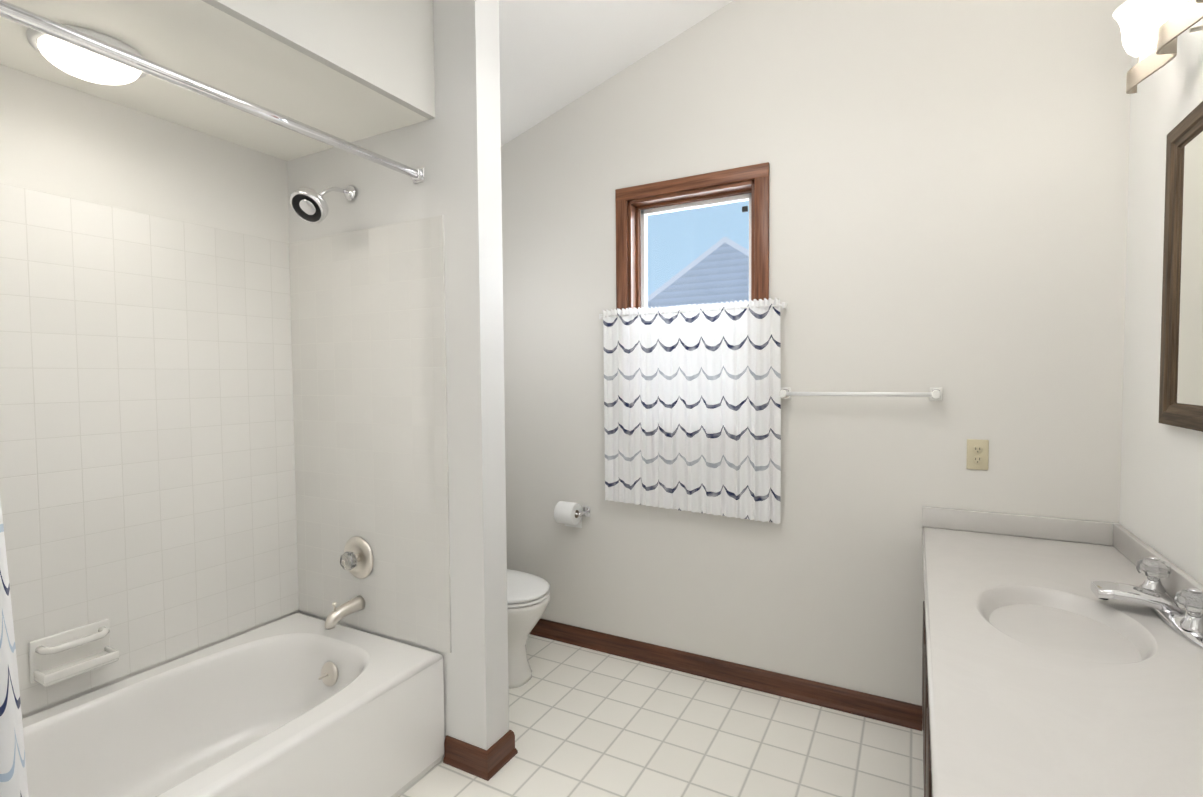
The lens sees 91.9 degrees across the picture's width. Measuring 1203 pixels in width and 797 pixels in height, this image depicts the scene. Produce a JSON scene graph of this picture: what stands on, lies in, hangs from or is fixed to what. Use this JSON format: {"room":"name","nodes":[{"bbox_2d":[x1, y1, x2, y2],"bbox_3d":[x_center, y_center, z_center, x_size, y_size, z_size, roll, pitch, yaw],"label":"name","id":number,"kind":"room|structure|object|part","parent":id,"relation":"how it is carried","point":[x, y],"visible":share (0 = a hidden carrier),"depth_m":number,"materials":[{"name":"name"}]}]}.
{"room":"bathroom","nodes":[
{"label":"bathroom","id":0,"kind":"room"},
{"bbox_2d":[0,64,299,718],"bbox_3d":[-1.905,-0.500,1.607,0.150,3.750,4.170,1,2,28],"label":"wall","id":1,"kind":"structure","parent":0,"point":[60,140],"depth_m":1.99,"materials":[{"name":"white paint"}]},
{"bbox_2d":[0,183,298,714],"bbox_3d":[-1.690,0.158,1.855,0.008,1.588,1.520,1,2,28],"label":"tile","id":2,"kind":"structure","parent":1,"relation":"attached to","point":[147,481],"depth_m":2.02,"materials":[{"name":"white tile"}]},
{"bbox_2d":[29,618,119,686],"bbox_3d":[-1.655,0.800,1.834,0.088,0.130,0.200,1,2,28],"label":"soap dish","id":3,"kind":"object","parent":2,"relation":"attached to","point":[60,656],"visible":1,"depth_m":1.82,"materials":[{"name":"white ceramic"}]},
{"bbox_2d":[0,0,434,160],"bbox_3d":[-1.332,-1.330,1.598,0.850,0.700,1.520,1,2,28],"label":"ceiling","id":4,"kind":"structure","parent":0,"point":[350,71],"depth_m":1.80,"materials":[{"name":"white paint"}]},
{"bbox_2d":[26,24,146,84],"bbox_3d":[-1.435,-0.943,1.636,0.260,0.075,0.260,1,2,28],"label":"flush-mount dome light","id":5,"kind":"object","parent":4,"relation":"attached to","point":[76,61],"visible":0.77,"depth_m":1.58,"materials":[{"name":"white glass"}]},
{"bbox_2d":[287,0,508,757],"bbox_3d":[-0.847,-0.185,2.323,1.040,3.050,0.130,1,2,28],"label":"wall","id":6,"kind":"structure","parent":0,"point":[453,147],"depth_m":2.08,"materials":[{"name":"paint"}]},
{"bbox_2d":[290,185,355,222],"bbox_3d":[-1.036,-0.742,2.180,0.131,0.183,0.243,1,2,28],"label":"shower head","id":7,"kind":"object","parent":6,"relation":"attached to","point":[309,205],"visible":1,"depth_m":2.12},
{"bbox_2d":[340,537,372,578],"bbox_3d":[-0.995,0.642,2.311,0.170,0.170,0.077,1,2,28],"label":"trim","id":8,"kind":"structure","parent":6,"relation":"attached to","point":[356,559],"depth_m":2.31,"materials":[{"name":"silver metal"}]},
{"bbox_2d":[289,215,451,652],"bbox_3d":[-0.943,0.135,2.310,0.875,1.588,0.008,1,2,28],"label":"tile","id":9,"kind":"structure","parent":6,"relation":"attached to","point":[368,341],"depth_m":2.27,"materials":[{"name":"white tile"}]},
{"bbox_2d":[325,595,364,628],"bbox_3d":[-1.013,0.833,2.281,0.060,0.093,0.158,1,2,28],"label":"tub spout","id":10,"kind":"object","parent":9,"relation":"attached to","point":[340,612],"visible":1,"depth_m":2.26,"materials":[{"name":"silver metal"}]},
{"bbox_2d":[445,730,517,761],"bbox_3d":[-0.790,1.290,2.441,1.062,0.092,0.022,1,2,28],"label":"baseboard","id":11,"kind":"structure","parent":6,"relation":"attached to","point":[504,749],"depth_m":2.13,"materials":[{"name":"brown wood"}]},
{"bbox_2d":[499,0,732,145],"bbox_3d":[-0.493,-1.712,0.879,3.300,1.110,4.320,1,2,28],"label":"ceiling","id":12,"kind":"structure","parent":0,"point":[556,55],"depth_m":2.61,"materials":[{"name":"white paint"}]},
{"bbox_2d":[398,634,923,796],"bbox_3d":[-0.468,1.438,0.999,3.300,0.100,4.320,1,2,28],"label":"floor","id":13,"kind":"structure","parent":0,"point":[585,722],"depth_m":2.25,"materials":[{"name":"tile"}]},
{"bbox_2d":[22,613,444,796],"bbox_3d":[-1.309,1.163,1.687,0.839,0.410,1.506,1,2,28],"label":"bathtub","id":14,"kind":"object","parent":13,"relation":"on","point":[298,705],"visible":0.98,"depth_m":1.95,"materials":[{"name":"ceramic"}]},
{"bbox_2d":[507,569,549,688],"bbox_3d":[-0.603,0.927,2.829,0.778,0.785,0.490,1,2,28],"label":"toilet","id":15,"kind":"object","parent":13,"relation":"on","point":[528,596],"visible":0.15,"depth_m":2.66,"materials":[{"name":"white ceramic"}]},
{"bbox_2d":[922,610,929,796],"bbox_3d":[1.141,0.969,1.440,0.590,0.779,1.677,1,2,28],"label":"bathroom vanity","id":16,"kind":"object","parent":13,"relation":"on","point":[925,721],"depth_m":1.67,"materials":[{"name":"brown wood"}]},
{"bbox_2d":[922,530,1202,796],"bbox_3d":[1.132,0.563,1.422,0.596,0.032,1.687,1,2,28],"label":"countertop","id":17,"kind":"structure","parent":16,"relation":"on","point":[1038,684],"depth_m":1.14,"materials":[{"name":"white stone"}]},
{"bbox_2d":[1091,557,1202,648],"bbox_3d":[1.359,0.481,1.462,0.186,0.107,0.450,1,2,28],"label":"faucet","id":18,"kind":"object","parent":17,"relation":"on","point":[1181,613],"visible":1,"depth_m":1.43,"materials":[{"name":"silver metal"}]},
{"bbox_2d":[501,0,1131,728],"bbox_3d":[0.506,-0.563,2.760,3.300,3.750,0.150,1,2,28],"label":"wall","id":19,"kind":"structure","parent":0,"point":[947,196],"depth_m":2.40,"materials":[{"name":"paint"}]},
{"bbox_2d":[554,501,589,527],"bbox_3d":[-0.154,0.606,3.005,0.150,0.141,0.130,1,2,28],"label":"toilet paper holder","id":20,"kind":"object","parent":19,"relation":"attached to","point":[568,514],"visible":1,"depth_m":2.97,"materials":[{"name":"white paper"}]},
{"bbox_2d":[615,162,768,309],"bbox_3d":[0.432,-0.415,2.775,0.766,1.234,0.144,1,2,28],"label":"window","id":21,"kind":"structure","parent":19,"relation":"in","point":[632,202],"depth_m":2.75,"materials":[{"name":"brown wood"}]},
{"bbox_2d":[599,298,786,523],"bbox_3d":[0.394,0.052,2.708,0.895,0.976,0.056,1,2,28],"label":"cafe curtain","id":22,"kind":"object","parent":21,"relation":"attached to","point":[692,410],"visible":1,"depth_m":2.67,"materials":[{"name":"fabric"}]},
{"bbox_3d":[0.393,-0.402,2.695,0.895,0.024,0.045,1,2,28],"label":"rod","id":23,"kind":"part","parent":22,"relation":"part of","materials":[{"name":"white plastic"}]},
{"bbox_2d":[529,618,921,730],"bbox_3d":[0.220,1.265,2.893,2.410,0.092,0.022,1,2,28],"label":"baseboard","id":24,"kind":"structure","parent":19,"relation":"attached to","point":[909,715],"depth_m":2.66,"materials":[{"name":"brown wood"}]},
{"bbox_2d":[779,387,942,400],"bbox_3d":[1.036,-0.019,2.367,0.611,0.052,0.078,1,2,28],"label":"towel rail","id":25,"kind":"object","parent":19,"relation":"attached to","point":[934,394],"visible":1,"depth_m":2.31,"materials":[{"name":"white ceramic"}]},
{"bbox_2d":[966,439,988,469],"bbox_3d":[1.426,0.213,2.205,0.070,0.115,0.010,1,2,28],"label":"electrical outlet plate","id":26,"kind":"object","parent":19,"relation":"attached to","point":[977,454],"visible":1,"depth_m":2.20,"materials":[{"name":"beige plastic"}]},
{"bbox_2d":[922,506,1109,545],"bbox_3d":[1.527,0.468,2.152,0.596,0.080,0.020,1,2,28],"label":"backsplash","id":27,"kind":"structure","parent":19,"relation":"attached to","point":[1051,529],"depth_m":2.14,"materials":[{"name":"white stone"}]},
{"bbox_2d":[1119,19,1202,584],"bbox_3d":[0.867,-0.465,0.113,0.150,3.750,4.170,1,2,28],"label":"wall","id":28,"kind":"structure","parent":0,"point":[1161,497],"depth_m":1.75,"materials":[{"name":"paint"}]},
{"bbox_2d":[1110,522,1202,598],"bbox_3d":[1.381,0.502,1.274,0.020,0.080,1.667,1,2,28],"label":"backsplash","id":29,"kind":"structure","parent":28,"relation":"attached to","point":[1132,548],"depth_m":1.75,"materials":[{"name":"white stone"}]},
{"bbox_2d":[1113,0,1202,93],"bbox_3d":[1.370,-0.922,1.363,0.161,0.270,0.592,1,2,28],"label":"sconce","id":30,"kind":"object","parent":28,"relation":"attached to","point":[1152,31],"visible":1,"depth_m":1.52,"materials":[{"name":"white glass"}]},
{"bbox_2d":[1159,101,1202,431],"bbox_3d":[1.461,-0.321,1.402,0.024,0.798,0.490,1,2,28],"label":"vanity mirror","id":31,"kind":"object","parent":28,"relation":"attached to","point":[1181,383],"visible":1,"depth_m":1.53,"materials":[{"name":"brown wood"}]},
{"bbox_3d":[-1.712,-0.125,0.922,0.850,3.050,0.120,1,2,28],"label":"wall","id":32,"kind":"structure","parent":0,"visible":0},
{"bbox_2d":[0,0,424,183],"bbox_3d":[-1.026,-0.787,1.456,0.054,0.054,1.518,1,2,28],"label":"shower rod","id":33,"kind":"object","parent":32,"relation":"attached to","point":[27,18],"visible":1,"depth_m":1.43,"materials":[{"name":"silver metal"}]},
{"bbox_2d":[0,499,28,796],"bbox_3d":[-1.270,0.076,1.015,0.103,1.734,0.368,1,2,28],"label":"shower curtain","id":34,"kind":"object","parent":33,"relation":"hanging from","point":[13,777],"visible":1,"depth_m":1.14,"materials":[{"name":"fabric"}]},
{"label":"outside","id":35,"kind":"structure","parent":0,"visible":0},
{"bbox_2d":[647,193,748,294],"bbox_3d":[3.994,-5.208,15.697,20.000,16.000,0.001,1,2,28],"label":"sky","id":36,"kind":"structure","parent":35,"point":[717,220],"depth_m":16.58,"materials":[{"name":"blue"}]},
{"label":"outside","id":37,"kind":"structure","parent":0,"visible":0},
{"bbox_2d":[648,236,748,307],"bbox_3d":[1.674,-0.799,9.715,4.300,3.679,0.050,1,2,28],"label":"gable","id":38,"kind":"object","parent":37,"point":[741,266],"depth_m":9.60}
]}

